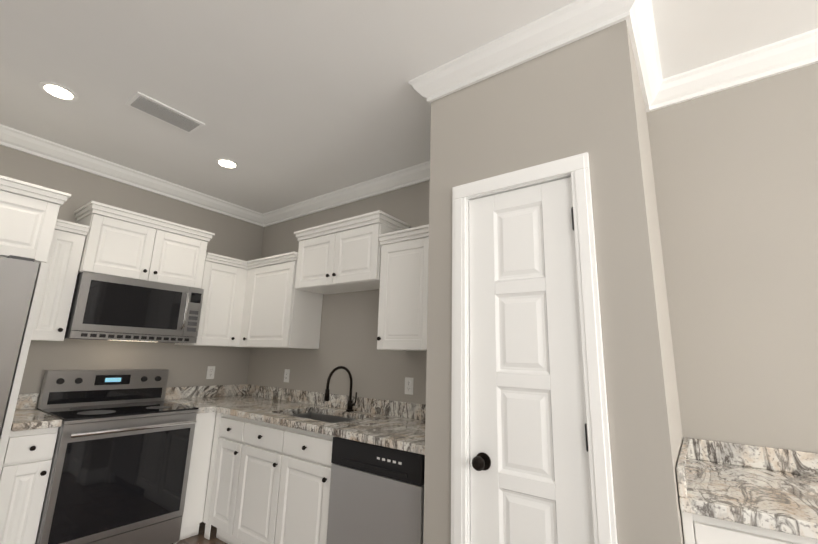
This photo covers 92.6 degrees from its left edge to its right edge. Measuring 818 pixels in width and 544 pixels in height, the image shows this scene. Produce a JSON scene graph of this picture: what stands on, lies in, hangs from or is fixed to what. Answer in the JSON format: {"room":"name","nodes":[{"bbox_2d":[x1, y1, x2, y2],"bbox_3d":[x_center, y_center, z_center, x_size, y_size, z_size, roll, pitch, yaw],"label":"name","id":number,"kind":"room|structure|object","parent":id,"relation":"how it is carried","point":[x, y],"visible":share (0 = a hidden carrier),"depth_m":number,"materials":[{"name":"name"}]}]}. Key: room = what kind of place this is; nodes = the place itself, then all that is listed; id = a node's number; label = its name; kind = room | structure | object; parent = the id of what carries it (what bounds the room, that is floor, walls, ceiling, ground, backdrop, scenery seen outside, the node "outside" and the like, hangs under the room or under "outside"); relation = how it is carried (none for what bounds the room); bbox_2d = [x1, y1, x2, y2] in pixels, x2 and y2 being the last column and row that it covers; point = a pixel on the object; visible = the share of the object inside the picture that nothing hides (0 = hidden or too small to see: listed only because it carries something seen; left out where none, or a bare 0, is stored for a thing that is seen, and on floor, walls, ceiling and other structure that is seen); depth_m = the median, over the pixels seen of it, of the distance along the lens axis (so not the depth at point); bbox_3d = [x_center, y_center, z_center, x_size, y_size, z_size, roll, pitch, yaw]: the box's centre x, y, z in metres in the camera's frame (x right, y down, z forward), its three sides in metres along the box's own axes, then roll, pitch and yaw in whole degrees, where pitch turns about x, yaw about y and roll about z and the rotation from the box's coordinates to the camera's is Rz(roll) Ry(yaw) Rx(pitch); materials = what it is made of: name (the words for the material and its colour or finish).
{"room":"kitchen","nodes":[
{"label":"kitchen","id":0,"kind":"room"},
{"bbox_2d":[0,145,263,408],"bbox_3d":[-3.563,0.163,1.458,0.150,2.746,7.100,-7,-15,36],"label":"wall","id":1,"kind":"structure","parent":0,"point":[186,365],"depth_m":3.18,"materials":[{"name":"paint"}]},
{"bbox_2d":[0,175,70,262],"bbox_3d":[-2.648,-0.329,2.119,0.654,0.435,1.064,-7,-15,36],"label":"upper cabinet","id":2,"kind":"object","parent":1,"relation":"attached to","point":[28,215],"visible":0.85,"depth_m":2.25,"materials":[{"name":"white wood"}]},
{"bbox_2d":[31,219,89,340],"bbox_3d":[-2.411,0.065,2.627,0.364,0.778,0.212,-7,-15,36],"label":"upper cabinet","id":3,"kind":"object","parent":1,"relation":"attached to","point":[63,262],"visible":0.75,"depth_m":2.56,"materials":[{"name":"white wood"}]},
{"bbox_2d":[0,124,263,226],"bbox_3d":[-2.341,-0.796,3.116,0.088,0.108,2.768,-7,-15,36],"label":"crown molding","id":4,"kind":"structure","parent":1,"relation":"attached to","point":[10,137],"depth_m":3.11,"materials":[{"name":"white wood"}]},
{"bbox_2d":[74,201,214,288],"bbox_3d":[-2.090,-0.154,3.090,0.389,0.488,0.866,-7,-15,36],"label":"upper cabinet","id":5,"kind":"object","parent":1,"relation":"attached to","point":[120,242],"visible":0.98,"depth_m":2.93,"materials":[{"name":"white wood"}]},
{"bbox_2d":[64,271,203,342],"bbox_3d":[-2.074,0.302,2.970,0.460,0.440,0.795,-7,-15,36],"label":"microwave","id":6,"kind":"object","parent":5,"relation":"attached to","point":[110,307],"visible":1,"depth_m":2.80,"materials":[{"name":"grey metal"}]},
{"bbox_2d":[206,366,214,378],"bbox_3d":[-1.824,0.926,3.599,0.009,0.114,0.070,-7,-15,36],"label":"electrical outlet","id":7,"kind":"object","parent":1,"relation":"attached to","point":[210,372],"visible":1,"depth_m":3.60,"materials":[{"name":"white plastic"}]},
{"bbox_2d":[177,522,226,543],"bbox_3d":[-0.435,1.134,-1.120,8.100,0.060,7.100,-7,-15,36],"label":"floor","id":8,"kind":"structure","parent":0,"point":[198,538],"depth_m":2.81,"materials":[{"name":"brown wood"}]},
{"bbox_2d":[0,255,38,430],"bbox_3d":[-2.626,0.755,1.832,0.767,1.798,0.923,-7,-15,36],"label":"fridge","id":9,"kind":"object","parent":8,"relation":"on","point":[18,274],"visible":1,"depth_m":2.09,"materials":[{"name":"grey"}]},
{"bbox_2d":[0,262,47,473],"bbox_3d":[-2.399,0.857,2.270,0.638,1.795,0.032,-7,-15,36],"label":"cabinet end panel","id":10,"kind":"object","parent":8,"relation":"on","point":[21,359],"visible":0.5,"depth_m":2.16,"materials":[{"name":"white wood"}]},
{"bbox_2d":[0,427,57,543],"bbox_3d":[-2.336,1.332,2.268,0.646,0.869,0.206,-7,-15,36],"label":"base cabinet","id":11,"kind":"object","parent":8,"relation":"on","point":[25,470],"visible":0.92,"depth_m":2.13,"materials":[{"name":"white wood"}]},
{"bbox_2d":[11,393,61,430],"bbox_3d":[-2.323,0.838,2.375,0.643,0.140,0.207,-7,-15,36],"label":"countertop","id":12,"kind":"structure","parent":11,"relation":"on","point":[28,415],"depth_m":2.31,"materials":[{"name":"stone"}]},
{"bbox_2d":[35,369,198,543],"bbox_3d":[-2.000,1.275,2.650,0.688,1.160,0.760,-7,-15,36],"label":"range","id":13,"kind":"object","parent":8,"relation":"on","point":[119,468],"visible":0.96,"depth_m":2.52,"materials":[{"name":"silver metal"}]},
{"bbox_2d":[179,412,333,543],"bbox_3d":[-1.080,1.501,2.890,1.913,0.869,0.779,-7,-15,36],"label":"base cabinet","id":14,"kind":"object","parent":8,"relation":"on","point":[250,481],"visible":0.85,"depth_m":2.57,"materials":[{"name":"white wood"}]},
{"bbox_2d":[164,384,425,454],"bbox_3d":[-0.774,1.070,2.762,2.645,0.344,0.779,-7,-15,36],"label":"countertop","id":15,"kind":"structure","parent":14,"relation":"on","point":[398,425],"depth_m":2.87,"materials":[{"name":"stone"}]},
{"bbox_2d":[324,366,356,411],"bbox_3d":[-0.487,0.856,2.857,0.106,0.328,0.284,-7,-15,36],"label":"faucet","id":16,"kind":"object","parent":15,"relation":"on","point":[350,404],"visible":1,"depth_m":2.90,"materials":[{"name":"black metal"}]},
{"bbox_2d":[327,437,424,543],"bbox_3d":[-0.015,1.386,2.205,0.610,0.866,0.638,-7,-15,36],"label":"dishwasher","id":17,"kind":"object","parent":8,"relation":"on","point":[376,494],"visible":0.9,"depth_m":1.99,"materials":[{"name":"grey metal"}]},
{"bbox_2d":[681,511,817,543],"bbox_3d":[1.217,1.209,1.251,0.465,0.880,0.633,-7,-15,36],"label":"base cabinet","id":18,"kind":"object","parent":8,"relation":"on","point":[699,529],"visible":0.25,"depth_m":1.16,"materials":[{"name":"white wood"}]},
{"bbox_2d":[676,437,817,539],"bbox_3d":[1.679,0.658,1.015,1.597,0.125,0.663,-7,-15,36],"label":"countertop","id":19,"kind":"structure","parent":18,"relation":"on","point":[771,488],"depth_m":1.34,"materials":[{"name":"stone"}]},
{"bbox_2d":[247,180,429,403],"bbox_3d":[-0.362,0.618,3.153,2.950,2.746,0.150,-7,-15,36],"label":"wall","id":20,"kind":"structure","parent":0,"point":[349,330],"depth_m":3.20,"materials":[{"name":"paint"}]},
{"bbox_2d":[175,251,322,348],"bbox_3d":[-1.378,0.263,3.440,1.045,0.779,0.726,-7,-15,36],"label":"upper cabinet","id":21,"kind":"object","parent":20,"relation":"attached to","point":[261,303],"visible":0.92,"depth_m":3.36,"materials":[{"name":"white wood"}]},
{"bbox_2d":[284,369,289,381],"bbox_3d":[-1.106,0.938,3.535,0.070,0.114,0.009,-7,-15,36],"label":"outlet","id":22,"kind":"object","parent":20,"relation":"attached to","point":[286,374],"visible":1,"depth_m":3.53,"materials":[{"name":"white plastic"}]},
{"bbox_2d":[260,161,429,226],"bbox_3d":[-0.476,-0.683,3.395,2.550,0.108,0.088,-7,-15,36],"label":"crown molding","id":23,"kind":"structure","parent":20,"relation":"attached to","point":[419,173],"depth_m":3.39,"materials":[{"name":"white wood"}]},
{"bbox_2d":[294,210,409,294],"bbox_3d":[-0.483,-0.114,3.088,0.940,0.483,0.364,-7,-15,36],"label":"upper cabinet","id":24,"kind":"object","parent":20,"relation":"attached to","point":[340,256],"visible":0.94,"depth_m":2.93,"materials":[{"name":"white wood"}]},
{"bbox_2d":[377,224,428,350],"bbox_3d":[0.162,0.120,2.548,0.692,0.774,0.364,-7,-15,36],"label":"upper cabinet","id":25,"kind":"object","parent":20,"relation":"attached to","point":[403,303],"visible":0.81,"depth_m":2.51,"materials":[{"name":"white wood"}]},
{"bbox_2d":[405,377,412,394],"bbox_3d":[-0.001,0.798,2.738,0.070,0.114,0.009,-7,-15,36],"label":"outlet","id":26,"kind":"object","parent":20,"relation":"attached to","point":[408,385],"visible":1,"depth_m":2.73,"materials":[{"name":"white plastic"}]},
{"bbox_2d":[0,0,817,213],"bbox_3d":[-0.356,-1.608,-0.531,8.100,0.060,7.100,-7,-15,36],"label":"ceiling","id":27,"kind":"structure","parent":0,"point":[288,102],"depth_m":2.02,"materials":[{"name":"paint"}]},
{"bbox_2d":[39,81,77,101],"bbox_3d":[-1.997,-1.027,2.231,0.170,0.007,0.170,-7,-15,36],"label":"recessed light","id":28,"kind":"object","parent":27,"relation":"in","point":[58,91],"visible":1,"depth_m":2.22,"materials":[{"name":"white"}]},
{"bbox_2d":[125,92,204,133],"bbox_3d":[-1.498,-0.971,2.415,0.190,0.012,0.380,-7,-15,36],"label":"ceiling vent","id":29,"kind":"object","parent":27,"relation":"in","point":[147,105],"visible":1,"depth_m":2.39,"materials":[{"name":"white metal"}]},
{"bbox_2d":[215,158,238,168],"bbox_3d":[-1.409,-0.839,3.030,0.170,0.007,0.170,-7,-15,36],"label":"recessed light","id":30,"kind":"object","parent":27,"relation":"in","point":[226,163],"visible":1,"depth_m":3.02,"materials":[{"name":"white"}]},
{"bbox_2d":[423,20,684,543],"bbox_3d":[0.682,0.367,1.843,0.910,2.746,0.790,-7,-15,36],"label":"wall","id":31,"kind":"structure","parent":0,"point":[582,95],"depth_m":1.54,"materials":[{"name":"paint"}]},
{"bbox_2d":[408,0,653,104],"bbox_3d":[0.460,-1.004,1.775,1.086,0.108,0.088,-7,-15,36],"label":"crown molding","id":32,"kind":"structure","parent":31,"relation":"attached to","point":[567,24],"depth_m":1.72,"materials":[{"name":"white wood"}]},
{"bbox_2d":[469,177,593,543],"bbox_3d":[0.430,0.632,1.464,0.466,2.030,0.099,-7,-15,36],"label":"pantry door","id":33,"kind":"structure","parent":31,"relation":"in","point":[514,427],"depth_m":1.52,"materials":[{"name":"painted wood"},{"name":"dark bronze"}]},
{"bbox_2d":[451,152,617,543],"bbox_3d":[0.451,0.611,1.505,0.598,2.114,0.122,-7,-15,36],"label":"door frame","id":34,"kind":"structure","parent":31,"relation":"attached to","point":[576,168],"depth_m":1.52,"materials":[{"name":"white wood"}]},
{"bbox_2d":[628,16,667,103],"bbox_3d":[1.083,-0.985,1.779,0.088,0.108,0.600,-7,-15,36],"label":"crown molding","id":35,"kind":"structure","parent":31,"relation":"attached to","point":[642,34],"depth_m":1.79,"materials":[{"name":"white wood"}]},
{"bbox_2d":[647,63,817,452],"bbox_3d":[2.915,0.189,0.718,4.640,2.746,0.150,-7,-15,36],"label":"wall","id":36,"kind":"structure","parent":0,"point":[735,171],"depth_m":1.75,"materials":[{"name":"paint"}]},
{"bbox_2d":[645,28,817,111],"bbox_3d":[2.942,-1.130,0.857,4.190,0.108,0.088,-7,-15,36],"label":"crown molding","id":37,"kind":"structure","parent":36,"relation":"attached to","point":[801,50],"depth_m":1.84,"materials":[{"name":"white wood"}]}
]}

